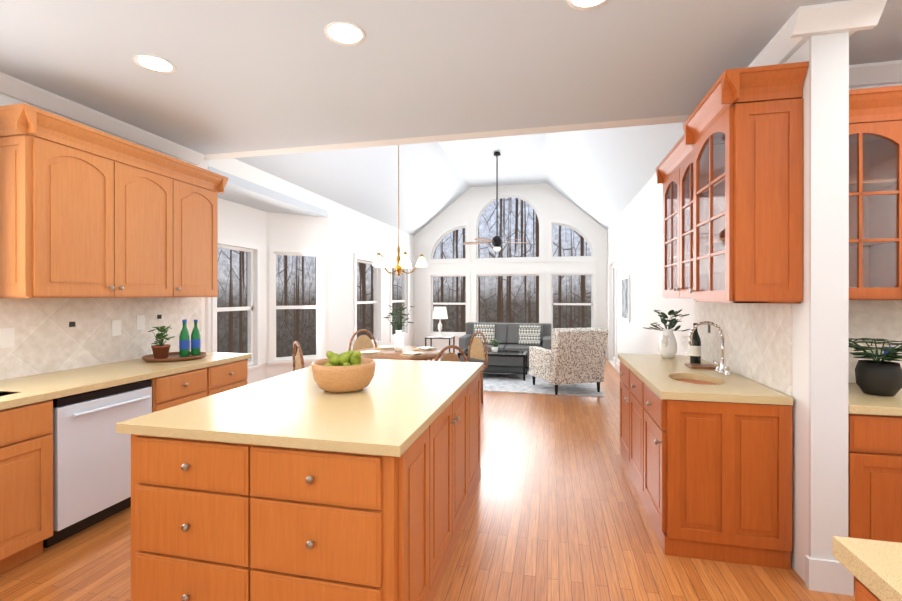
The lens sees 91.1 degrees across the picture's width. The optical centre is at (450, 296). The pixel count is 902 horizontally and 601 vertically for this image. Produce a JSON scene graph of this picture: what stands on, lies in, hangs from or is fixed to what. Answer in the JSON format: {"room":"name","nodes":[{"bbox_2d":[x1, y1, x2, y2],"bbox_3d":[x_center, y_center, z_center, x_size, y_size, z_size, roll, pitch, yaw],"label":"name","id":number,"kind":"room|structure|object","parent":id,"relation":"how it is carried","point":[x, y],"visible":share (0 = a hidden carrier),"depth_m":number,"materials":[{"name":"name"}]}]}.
{"room":"kitchen","nodes":[
{"label":"kitchen","id":0,"kind":"room"},
{"bbox_2d":[205,297,207,351],"bbox_3d":[-2.725,0.084,4.754,0.140,2.670,0.923,0,0,-33],"label":"wall","id":1,"kind":"structure","parent":0,"point":[206,324],"depth_m":4.40,"materials":[{"name":"white paint"}]},
{"bbox_2d":[0,93,413,354],"bbox_3d":[-2.366,-0.039,5.032,0.140,2.915,12.400,0,0,13],"label":"wall","id":2,"kind":"structure","parent":0,"point":[351,232],"depth_m":7.35,"materials":[{"name":"white paint"}]},
{"bbox_2d":[0,103,183,297],"bbox_3d":[-2.535,-0.549,3.169,0.347,1.120,1.086,0,0,13],"label":"upper cabinet","id":3,"kind":"object","parent":2,"relation":"attached to","point":[87,212],"depth_m":2.91,"materials":[{"name":"brown wood"}]},
{"bbox_2d":[0,297,200,379],"bbox_3d":[-2.944,0.267,2.138,0.012,0.510,4.500,0,0,13],"label":"backsplash","id":4,"kind":"structure","parent":2,"relation":"attached to","point":[48,339],"depth_m":3.23,"materials":[{"name":"tile"}]},
{"bbox_2d":[0,328,14,347],"label":"outlet plates","id":5,"kind":"object","parent":4,"relation":"attached to","point":[7,337],"depth_m":2.78,"materials":[{"name":"white plastic"}]},
{"bbox_2d":[69,322,74,326],"label":"accent tile","id":6,"kind":"object","parent":4,"relation":"attached to","point":[71,324],"depth_m":3.15,"materials":[{"name":"brown tile"}]},
{"bbox_2d":[112,320,120,335],"label":"outlet plates","id":7,"kind":"object","parent":4,"relation":"attached to","point":[116,324],"depth_m":3.48,"materials":[{"name":"white plastic"}]},
{"bbox_2d":[136,315,144,329],"label":"outlet plates","id":8,"kind":"object","parent":4,"relation":"attached to","point":[140,319],"depth_m":3.68,"materials":[{"name":"white plastic"}]},
{"bbox_2d":[0,72,204,164],"bbox_3d":[-3.020,-1.310,1.615,0.095,0.095,5.450,0,0,13],"label":"crown molding","id":9,"kind":"structure","parent":2,"relation":"attached to","point":[10,86],"depth_m":3.23,"materials":[{"name":"white paint"}]},
{"bbox_2d":[184,163,219,296],"bbox_3d":[-2.379,-0.550,3.858,0.347,1.120,0.574,0,0,13],"label":"upper cabinet","id":10,"kind":"object","parent":2,"relation":"attached to","point":[201,187],"depth_m":3.89,"materials":[{"name":"brown wood"}]},
{"bbox_2d":[354,253,409,346],"bbox_3d":[-1.388,0.118,9.184,0.110,1.730,3.050,0,0,13],"label":"window","id":11,"kind":"structure","parent":2,"relation":"in","point":[360,257],"depth_m":8.88,"materials":[{"name":"white paint"}]},
{"bbox_2d":[208,198,265,384],"bbox_3d":[-2.838,0.082,5.754,0.140,2.670,1.260,0,0,13],"label":"wall","id":12,"kind":"structure","parent":0,"point":[240,222],"depth_m":6.07,"materials":[{"name":"white paint"}]},
{"bbox_2d":[211,238,263,371],"bbox_3d":[-2.789,0.147,5.743,0.140,1.720,0.940,0,0,13],"label":"window","id":13,"kind":"structure","parent":12,"relation":"in","point":[215,309],"depth_m":6.08,"materials":[{"name":"white paint"}]},
{"bbox_2d":[209,166,326,216],"bbox_3d":[-2.530,-1.252,5.683,0.770,0.100,2.400,0,0,13],"label":"ceiling soffit","id":14,"kind":"structure","parent":0,"point":[238,190],"depth_m":5.57,"materials":[{"name":"white paint"}]},
{"bbox_2d":[266,212,328,378],"bbox_3d":[-2.304,0.081,6.608,0.923,2.670,0.140,0,0,-31],"label":"wall","id":15,"kind":"structure","parent":0,"point":[293,230],"depth_m":6.54,"materials":[{"name":"white paint"}]},
{"bbox_2d":[267,246,326,366],"bbox_3d":[-2.278,0.146,6.565,0.843,1.720,0.140,0,0,-31],"label":"window","id":16,"kind":"structure","parent":15,"relation":"in","point":[273,307],"depth_m":6.56,"materials":[{"name":"white paint"}]},
{"bbox_2d":[0,354,854,600],"bbox_3d":[0.384,1.449,4.410,8.040,0.060,12.680,0,0,13],"label":"floor","id":17,"kind":"structure","parent":0,"point":[556,511],"depth_m":2.56,"materials":[{"name":"brown wood"}]},
{"bbox_2d":[0,396,59,573],"bbox_3d":[-2.589,0.992,2.156,0.689,0.860,0.730,0,0,13],"label":"base cabinet","id":18,"kind":"object","parent":17,"relation":"on","point":[26,466],"depth_m":2.30,"materials":[{"name":"brown wood"}]},
{"bbox_2d":[0,352,251,407],"bbox_3d":[-2.623,0.542,1.989,0.696,0.040,4.310,0,0,13],"label":"countertop","id":19,"kind":"structure","parent":18,"relation":"on","point":[69,382],"depth_m":2.84,"materials":[{"name":"beige stone"}]},
{"bbox_2d":[142,351,206,361],"bbox_3d":[-2.293,0.504,3.683,0.460,0.030,0.460,0,0,13],"label":"serving tray","id":20,"kind":"object","parent":19,"relation":"on","point":[173,356],"visible":0.81,"depth_m":3.59,"materials":[{"name":"brown wood"}]},
{"bbox_2d":[148,325,175,358],"bbox_3d":[-2.338,0.370,3.575,0.169,0.266,0.173,0,0,13],"label":"potted herb","id":21,"kind":"object","parent":20,"relation":"on","point":[161,350],"visible":0.98,"depth_m":3.55,"materials":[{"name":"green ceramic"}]},
{"bbox_2d":[179,319,189,356],"bbox_3d":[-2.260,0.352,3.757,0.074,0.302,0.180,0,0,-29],"label":"water bottle","id":22,"kind":"object","parent":20,"relation":"on","point":[184,343],"depth_m":3.69,"materials":[{"name":"green glass"}]},
{"bbox_2d":[191,320,200,354],"bbox_3d":[-2.186,0.352,3.792,0.073,0.302,0.072,0,0,13],"label":"water bottle","id":23,"kind":"object","parent":20,"relation":"on","point":[195,335],"depth_m":3.77,"materials":[{"name":"green glass"}]},
{"bbox_2d":[43,379,151,547],"bbox_3d":[-2.411,0.995,2.813,0.707,0.852,0.600,0,0,13],"label":"dishwasher","id":24,"kind":"object","parent":17,"relation":"on","point":[91,466],"visible":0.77,"depth_m":2.65,"materials":[{"name":"silver plastic"}]},
{"bbox_2d":[80,356,251,412],"bbox_3d":[-2.263,0.990,3.595,0.689,0.860,0.960,0,0,13],"label":"base cabinet","id":25,"kind":"object","parent":17,"relation":"on","point":[171,389],"depth_m":3.40,"materials":[{"name":"brown wood"}]},
{"bbox_2d":[131,435,247,600],"bbox_3d":[-0.854,0.991,2.700,0.600,0.860,1.923,0,0,13],"label":"base cabinet","id":26,"kind":"object","parent":17,"relation":"on","point":[189,498],"depth_m":1.76,"materials":[{"name":"brown wood"}]},
{"bbox_2d":[292,341,304,370],"bbox_3d":[-1.450,0.950,4.900,0.536,0.936,0.460,0,0,-32],"label":"dining chair","id":27,"kind":"object","parent":17,"relation":"on","point":[298,362],"visible":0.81,"depth_m":4.79,"materials":[{"name":"brown wood"}]},
{"bbox_2d":[348,329,376,350],"bbox_3d":[-1.150,0.949,6.221,0.460,0.936,0.536,0,0,-32],"label":"dining chair","id":28,"kind":"object","parent":17,"relation":"on","point":[363,341],"visible":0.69,"depth_m":6.40,"materials":[{"name":"brown wood"}]},
{"bbox_2d":[248,371,480,600],"bbox_3d":[-0.269,0.991,2.567,0.600,0.860,1.923,0,0,13],"label":"base cabinet","id":29,"kind":"object","parent":17,"relation":"on","point":[299,485],"depth_m":1.66,"materials":[{"name":"brown wood"}]},
{"bbox_2d":[116,359,483,458],"bbox_3d":[-0.559,0.541,2.644,1.231,0.040,1.970,0,0,13],"label":"countertop","id":30,"kind":"structure","parent":29,"relation":"on","point":[403,398],"depth_m":1.97,"materials":[{"name":"beige stone"}]},
{"bbox_2d":[312,350,375,392],"bbox_3d":[-0.597,0.412,2.478,0.350,0.218,0.350,0,0,13],"label":"fruit bowl","id":31,"kind":"object","parent":30,"relation":"on","point":[349,371],"visible":1,"depth_m":2.36,"materials":[{"name":"brown wood"}]},
{"bbox_2d":[354,346,444,359],"bbox_3d":[-0.639,1.047,5.411,1.140,0.740,1.140,0,0,13],"label":"table","id":32,"kind":"object","parent":17,"relation":"on","point":[392,354],"visible":0.27,"depth_m":5.14,"materials":[{"name":"brown wood"}]},
{"bbox_2d":[360,349,385,354],"bbox_3d":[-0.953,0.664,5.213,0.295,0.024,0.295,0,0,1],"label":"place setting","id":33,"kind":"object","parent":32,"relation":"on","point":[376,352],"depth_m":5.17,"materials":[{"name":"ceramic"}]},
{"bbox_2d":[374,346,393,349],"bbox_3d":[-0.837,0.663,5.724,0.295,0.024,0.295,0,0,1],"label":"place setting","id":34,"kind":"object","parent":32,"relation":"on","point":[379,347],"depth_m":5.66,"materials":[{"name":"ceramic"}]},
{"bbox_2d":[383,302,412,351],"bbox_3d":[-0.629,0.374,5.400,0.420,0.604,0.418,0,0,13],"label":"vase","id":35,"kind":"object","parent":32,"relation":"on","point":[398,343],"visible":1,"depth_m":5.38,"materials":[{"name":"white ceramic"}]},
{"bbox_2d":[400,350,426,356],"bbox_3d":[-0.442,0.664,5.097,0.295,0.024,0.295,0,0,1],"label":"place setting","id":36,"kind":"object","parent":32,"relation":"on","point":[408,354],"depth_m":5.05,"materials":[{"name":"ceramic"}]},
{"bbox_2d":[413,347,436,350],"bbox_3d":[-0.326,0.663,5.608,0.295,0.024,0.295,0,0,1],"label":"place setting","id":37,"kind":"object","parent":32,"relation":"on","point":[417,348],"depth_m":5.56,"materials":[{"name":"ceramic"}]},
{"bbox_2d":[435,345,466,361],"bbox_3d":[-0.129,0.951,4.600,0.460,0.936,0.536,0,0,-32],"label":"dining chair","id":38,"kind":"object","parent":17,"relation":"on","point":[452,357],"visible":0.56,"depth_m":4.40,"materials":[{"name":"brown wood"}]},
{"bbox_2d":[467,331,487,402],"bbox_3d":[0.171,0.949,5.921,0.536,0.936,0.460,0,0,-32],"label":"dining chair","id":39,"kind":"object","parent":17,"relation":"on","point":[476,349],"visible":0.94,"depth_m":5.99,"materials":[{"name":"brown wood"}]},
{"bbox_2d":[438,359,604,396],"bbox_3d":[0.928,1.408,8.029,3.200,0.012,3.000,0,0,13],"label":"rug","id":40,"kind":"object","parent":17,"relation":"on","point":[504,382],"visible":0.36,"depth_m":6.88,"materials":[{"name":"fabric"}]},
{"bbox_2d":[425,336,454,360],"bbox_3d":[-0.218,1.107,8.853,0.520,0.587,0.440,0,0,13],"label":"side table","id":41,"kind":"object","parent":40,"relation":"on","point":[436,337],"visible":0.4,"depth_m":8.72,"materials":[{"name":"grey metal"}]},
{"bbox_2d":[432,307,447,336],"bbox_3d":[-0.218,0.512,8.852,0.320,0.600,0.315,0,0,13],"label":"table lamp","id":42,"kind":"object","parent":41,"relation":"on","point":[440,313],"visible":1,"depth_m":8.75,"materials":[{"name":"white ceramic"}]},
{"bbox_2d":[458,349,526,380],"bbox_3d":[0.740,1.188,7.764,1.150,0.427,0.600,0,0,13],"label":"coffee table","id":43,"kind":"object","parent":40,"relation":"on","point":[507,369],"visible":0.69,"depth_m":7.59,"materials":[{"name":"grey metal"}]},
{"bbox_2d":[490,339,500,351],"bbox_3d":[0.769,0.861,7.742,0.211,0.226,0.219,0,0,13],"label":"potted plant","id":44,"kind":"object","parent":43,"relation":"on","point":[494,348],"visible":1,"depth_m":7.73,"materials":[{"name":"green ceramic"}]},
{"bbox_2d":[459,322,550,366],"bbox_3d":[1.092,0.976,8.750,1.740,0.849,0.920,0,0,13],"label":"sofa","id":45,"kind":"object","parent":40,"relation":"on","point":[518,336],"visible":0.62,"depth_m":8.73,"materials":[{"name":"grey fabric"}]},
{"bbox_2d":[529,327,608,394],"bbox_3d":[1.740,0.928,6.675,0.800,0.950,0.970,0,0,-15],"label":"armchair","id":46,"kind":"object","parent":40,"relation":"on","point":[574,355],"visible":1,"depth_m":6.28,"materials":[{"name":"beige fabric"}]},
{"bbox_2d":[620,361,636,489],"bbox_3d":[1.694,0.991,3.379,0.617,0.860,1.131,0,0,13],"label":"base cabinet","id":47,"kind":"object","parent":17,"relation":"on","point":[628,383],"depth_m":3.51,"materials":[{"name":"brown wood"}]},
{"bbox_2d":[637,377,792,569],"bbox_3d":[1.531,0.991,2.659,0.617,0.860,0.625,0,0,13],"label":"base cabinet","id":48,"kind":"object","parent":17,"relation":"on","point":[706,454],"depth_m":2.37,"materials":[{"name":"brown wood"}]},
{"bbox_2d":[617,353,792,400],"bbox_3d":[1.636,0.541,3.148,0.629,0.040,1.644,0,0,13],"label":"countertop","id":49,"kind":"structure","parent":48,"relation":"on","point":[645,366],"depth_m":2.61,"materials":[{"name":"beige stone"}]},
{"bbox_2d":[660,335,669,359],"bbox_3d":[1.755,0.419,3.626,0.076,0.200,0.074,0,0,13],"label":"wine glass","id":50,"kind":"object","parent":49,"relation":"on","point":[661,335],"depth_m":3.62,"materials":[{"name":"clear glass"}]},
{"bbox_2d":[643,309,689,357],"bbox_3d":[1.827,0.314,3.754,0.374,0.410,0.348,0,0,13],"label":"vase","id":51,"kind":"object","parent":49,"relation":"on","point":[670,349],"visible":0.98,"depth_m":3.71,"materials":[{"name":"white ceramic"}]},
{"bbox_2d":[681,335,689,360],"bbox_3d":[1.897,0.419,3.573,0.076,0.200,0.074,0,0,13],"label":"wine glass","id":52,"kind":"object","parent":49,"relation":"on","point":[685,345],"depth_m":3.57,"materials":[{"name":"clear glass"}]},
{"bbox_2d":[690,323,700,363],"bbox_3d":[1.879,0.364,3.403,0.078,0.312,0.076,0,0,13],"label":"wine bottle","id":53,"kind":"object","parent":49,"relation":"on","point":[695,351],"visible":0.81,"depth_m":3.37,"materials":[{"name":"black glass"}]},
{"bbox_2d":[657,369,736,384],"bbox_3d":[1.548,0.608,2.801,0.318,0.167,0.424,0,0,13],"label":"sink","id":54,"kind":"object","parent":49,"relation":"in","point":[678,376],"depth_m":2.94,"materials":[{"name":"beige ceramic"}]},
{"bbox_2d":[685,363,715,368],"bbox_3d":[1.831,0.512,3.240,0.180,0.015,0.160,0,0,13],"label":"cutting board","id":55,"kind":"object","parent":49,"relation":"on","point":[700,366],"visible":0.81,"depth_m":3.18,"materials":[{"name":"brown wood"}]},
{"bbox_2d":[689,321,731,375],"bbox_3d":[1.739,0.345,2.994,0.238,0.350,0.274,0,0,13],"label":"bar faucet","id":56,"kind":"object","parent":49,"relation":"on","point":[721,368],"visible":1,"depth_m":2.97,"materials":[{"name":"silver metal"}]},
{"bbox_2d":[855,580,876,600],"bbox_3d":[1.433,0.994,0.675,1.273,0.860,0.240,0,0,13],"label":"base cabinet","id":57,"kind":"object","parent":17,"relation":"on","point":[860,594],"depth_m":0.90,"materials":[{"name":"brown wood"}]},
{"bbox_2d":[833,536,901,600],"bbox_3d":[1.213,0.548,-0.268,1.285,0.045,2.244,0,0,13],"label":"countertop","id":58,"kind":"structure","parent":57,"relation":"on","point":[876,565],"depth_m":0.88,"materials":[{"name":"beige stone"}]},
{"bbox_2d":[848,383,901,580],"bbox_3d":[2.895,0.972,2.220,1.886,0.900,0.666,0,0,13],"label":"base cabinet","id":59,"kind":"object","parent":17,"relation":"on","point":[874,467],"visible":0.48,"depth_m":2.11,"materials":[{"name":"brown wood"}]},
{"bbox_2d":[849,338,901,395],"bbox_3d":[2.259,0.370,2.338,0.546,0.302,0.557,0,0,13],"label":"potted fern","id":60,"kind":"object","parent":59,"relation":"on","point":[878,377],"visible":0.88,"depth_m":2.31,"materials":[{"name":"black ceramic"}]},
{"bbox_2d":[204,115,689,159],"bbox_3d":[0.786,-1.995,3.622,6.910,1.270,0.150,0,0,13],"label":"beam","id":61,"kind":"structure","parent":0,"point":[566,128],"depth_m":3.77,"materials":[{"name":"white paint"}]},
{"bbox_2d":[0,0,901,235],"bbox_3d":[0.935,-2.056,4.280,6.910,1.390,12.680,0,0,13],"label":"ceiling","id":62,"kind":"structure","parent":0,"point":[250,75],"depth_m":2.75,"materials":[{"name":"white paint"}]},
{"bbox_2d":[133,54,175,73],"bbox_3d":[-1.730,-1.355,2.589,0.207,0.006,0.208,0,0,4],"label":"recessed light","id":63,"kind":"object","parent":62,"relation":"in","point":[152,63],"depth_m":2.58,"materials":[{"name":"white"}]},
{"bbox_2d":[324,21,365,45],"bbox_3d":[-0.547,-1.355,2.290,0.207,0.006,0.208,0,0,4],"label":"recessed light","id":64,"kind":"object","parent":62,"relation":"in","point":[344,33],"depth_m":2.29,"materials":[{"name":"white"}]},
{"bbox_2d":[373,145,427,275],"bbox_3d":[-0.633,-1.437,5.432,0.682,2.389,0.659,0,0,13],"label":"chandelier","id":65,"kind":"object","parent":62,"relation":"hanging from","point":[403,262],"visible":1,"depth_m":5.39,"materials":[{"name":"gold metal"}]},
{"bbox_2d":[462,152,530,250],"bbox_3d":[0.817,-1.725,8.123,1.258,1.819,1.270,0,0,13],"label":"ceiling fan","id":66,"kind":"object","parent":62,"relation":"hanging from","point":[496,241],"visible":1,"depth_m":8.09,"materials":[{"name":"grey metal"}]},
{"bbox_2d":[566,0,609,10],"bbox_3d":[0.626,-1.354,1.993,0.207,0.006,0.208,0,0,4],"label":"recessed light","id":67,"kind":"object","parent":62,"relation":"in","point":[582,5],"depth_m":2.06,"materials":[{"name":"white"}]},
{"bbox_2d":[414,183,606,351],"bbox_3d":[1.318,-0.639,10.625,4.850,4.100,0.140,0,0,13],"label":"wall","id":68,"kind":"structure","parent":0,"point":[550,201],"depth_m":10.59,"materials":[{"name":"white paint"}]},
{"bbox_2d":[426,191,596,338],"bbox_3d":[1.374,-0.744,10.555,4.050,3.500,0.150,0,0,13],"label":"window","id":69,"kind":"structure","parent":68,"relation":"in","point":[583,233],"depth_m":10.51,"materials":[{"name":"white paint"}]},
{"bbox_2d":[438,348,606,357],"bbox_3d":[1.306,1.341,10.550,4.580,0.140,0.016,0,0,13],"label":"baseboard","id":70,"kind":"structure","parent":68,"relation":"attached to","point":[451,349],"depth_m":10.84,"materials":[{"name":"white paint"}]},
{"bbox_2d":[607,39,808,581],"bbox_3d":[2.710,-0.041,6.095,0.130,2.915,8.080,0,0,13],"label":"wall","id":71,"kind":"structure","parent":0,"point":[635,238],"depth_m":5.03,"materials":[{"name":"white paint"}]},
{"bbox_2d":[608,256,616,368],"bbox_3d":[3.359,0.353,9.091,0.110,2.260,1.130,0,0,13],"label":"door frame","id":72,"kind":"structure","parent":71,"relation":"attached to","point":[614,310],"depth_m":9.46,"materials":[{"name":"white paint"}]},
{"bbox_2d":[616,362,619,372],"bbox_3d":[2.661,1.347,6.211,0.016,0.140,4.780,0,0,13],"label":"baseboard","id":73,"kind":"structure","parent":71,"relation":"attached to","point":[617,364],"depth_m":8.30,"materials":[{"name":"white paint"}]},
{"bbox_2d":[622,275,629,321],"bbox_3d":[2.925,0.040,7.421,0.030,0.750,0.700,0,0,13],"label":"framed art","id":74,"kind":"object","parent":71,"relation":"attached to","point":[625,298],"visible":0.96,"depth_m":7.25,"materials":[{"name":"white paint"}]},
{"bbox_2d":[656,125,687,297],"bbox_3d":[1.852,-0.557,3.347,0.321,1.184,1.118,0,0,13],"label":"upper cabinet","id":75,"kind":"object","parent":71,"relation":"attached to","point":[672,171],"depth_m":3.52,"materials":[{"name":"brown wood"}]},
{"bbox_2d":[694,300,792,395],"bbox_3d":[1.956,0.271,3.093,0.012,0.500,1.590,0,0,13],"label":"backsplash","id":76,"kind":"structure","parent":71,"relation":"attached to","point":[758,342],"depth_m":2.75,"materials":[{"name":"tile"}]},
{"bbox_2d":[688,61,807,302],"bbox_3d":[1.673,-0.556,2.557,0.321,1.184,0.638,0,0,13],"label":"upper cabinet","id":77,"kind":"object","parent":71,"relation":"attached to","point":[729,170],"depth_m":2.27,"materials":[{"name":"brown wood"}]},
{"bbox_2d":[748,3,831,66],"bbox_3d":[1.823,-1.311,2.672,0.105,0.095,1.245,0,0,13],"label":"crown molding","id":78,"kind":"structure","parent":71,"relation":"attached to","point":[802,25],"depth_m":2.15,"materials":[{"name":"white paint"}]},
{"bbox_2d":[824,0,886,36],"bbox_3d":[1.985,-1.311,2.333,0.120,0.095,0.655,0,0,13],"label":"crown molding","id":79,"kind":"structure","parent":71,"relation":"attached to","point":[852,16],"depth_m":2.06,"materials":[{"name":"white paint"}]},
{"bbox_2d":[805,32,853,595],"bbox_3d":[1.825,0.032,2.136,0.183,2.780,0.034,0,0,13],"label":"column","id":80,"kind":"structure","parent":0,"point":[826,571],"depth_m":2.13,"materials":[{"name":"white paint"}]},
{"bbox_2d":[848,83,901,382],"bbox_3d":[3.044,0.032,2.615,2.060,2.780,0.140,0,0,13],"label":"wall","id":81,"kind":"structure","parent":0,"point":[874,86],"depth_m":2.66,"materials":[{"name":"white paint"}]},
{"bbox_2d":[848,300,901,382],"bbox_3d":[2.961,0.262,2.556,1.915,0.520,0.012,0,0,13],"label":"backsplash","id":82,"kind":"structure","parent":81,"relation":"attached to","point":[877,319],"depth_m":2.65,"materials":[{"name":"tile"}]},
{"bbox_2d":[849,85,901,299],"bbox_3d":[2.929,-0.538,2.369,1.886,1.120,0.381,0,0,13],"label":"upper cabinet","id":83,"kind":"object","parent":81,"relation":"attached to","point":[875,192],"visible":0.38,"depth_m":2.39,"materials":[{"name":"brown wood"}]},
{"bbox_2d":[849,60,901,87],"bbox_3d":[2.962,-1.311,2.512,1.895,0.095,0.095,0,0,13],"label":"crown molding","id":84,"kind":"structure","parent":81,"relation":"attached to","point":[888,72],"depth_m":2.60,"materials":[{"name":"white paint"}]},
{"label":"outside","id":85,"kind":"structure","parent":0,"visible":0},
{"bbox_2d":[217,248,315,361],"bbox_3d":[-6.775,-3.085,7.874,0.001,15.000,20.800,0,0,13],"label":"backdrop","id":86,"kind":"structure","parent":85,"point":[295,280],"depth_m":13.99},
{"bbox_2d":[357,197,590,339],"bbox_3d":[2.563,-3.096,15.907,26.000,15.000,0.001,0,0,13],"label":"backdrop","id":87,"kind":"structure","parent":85,"point":[508,299],"depth_m":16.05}
]}

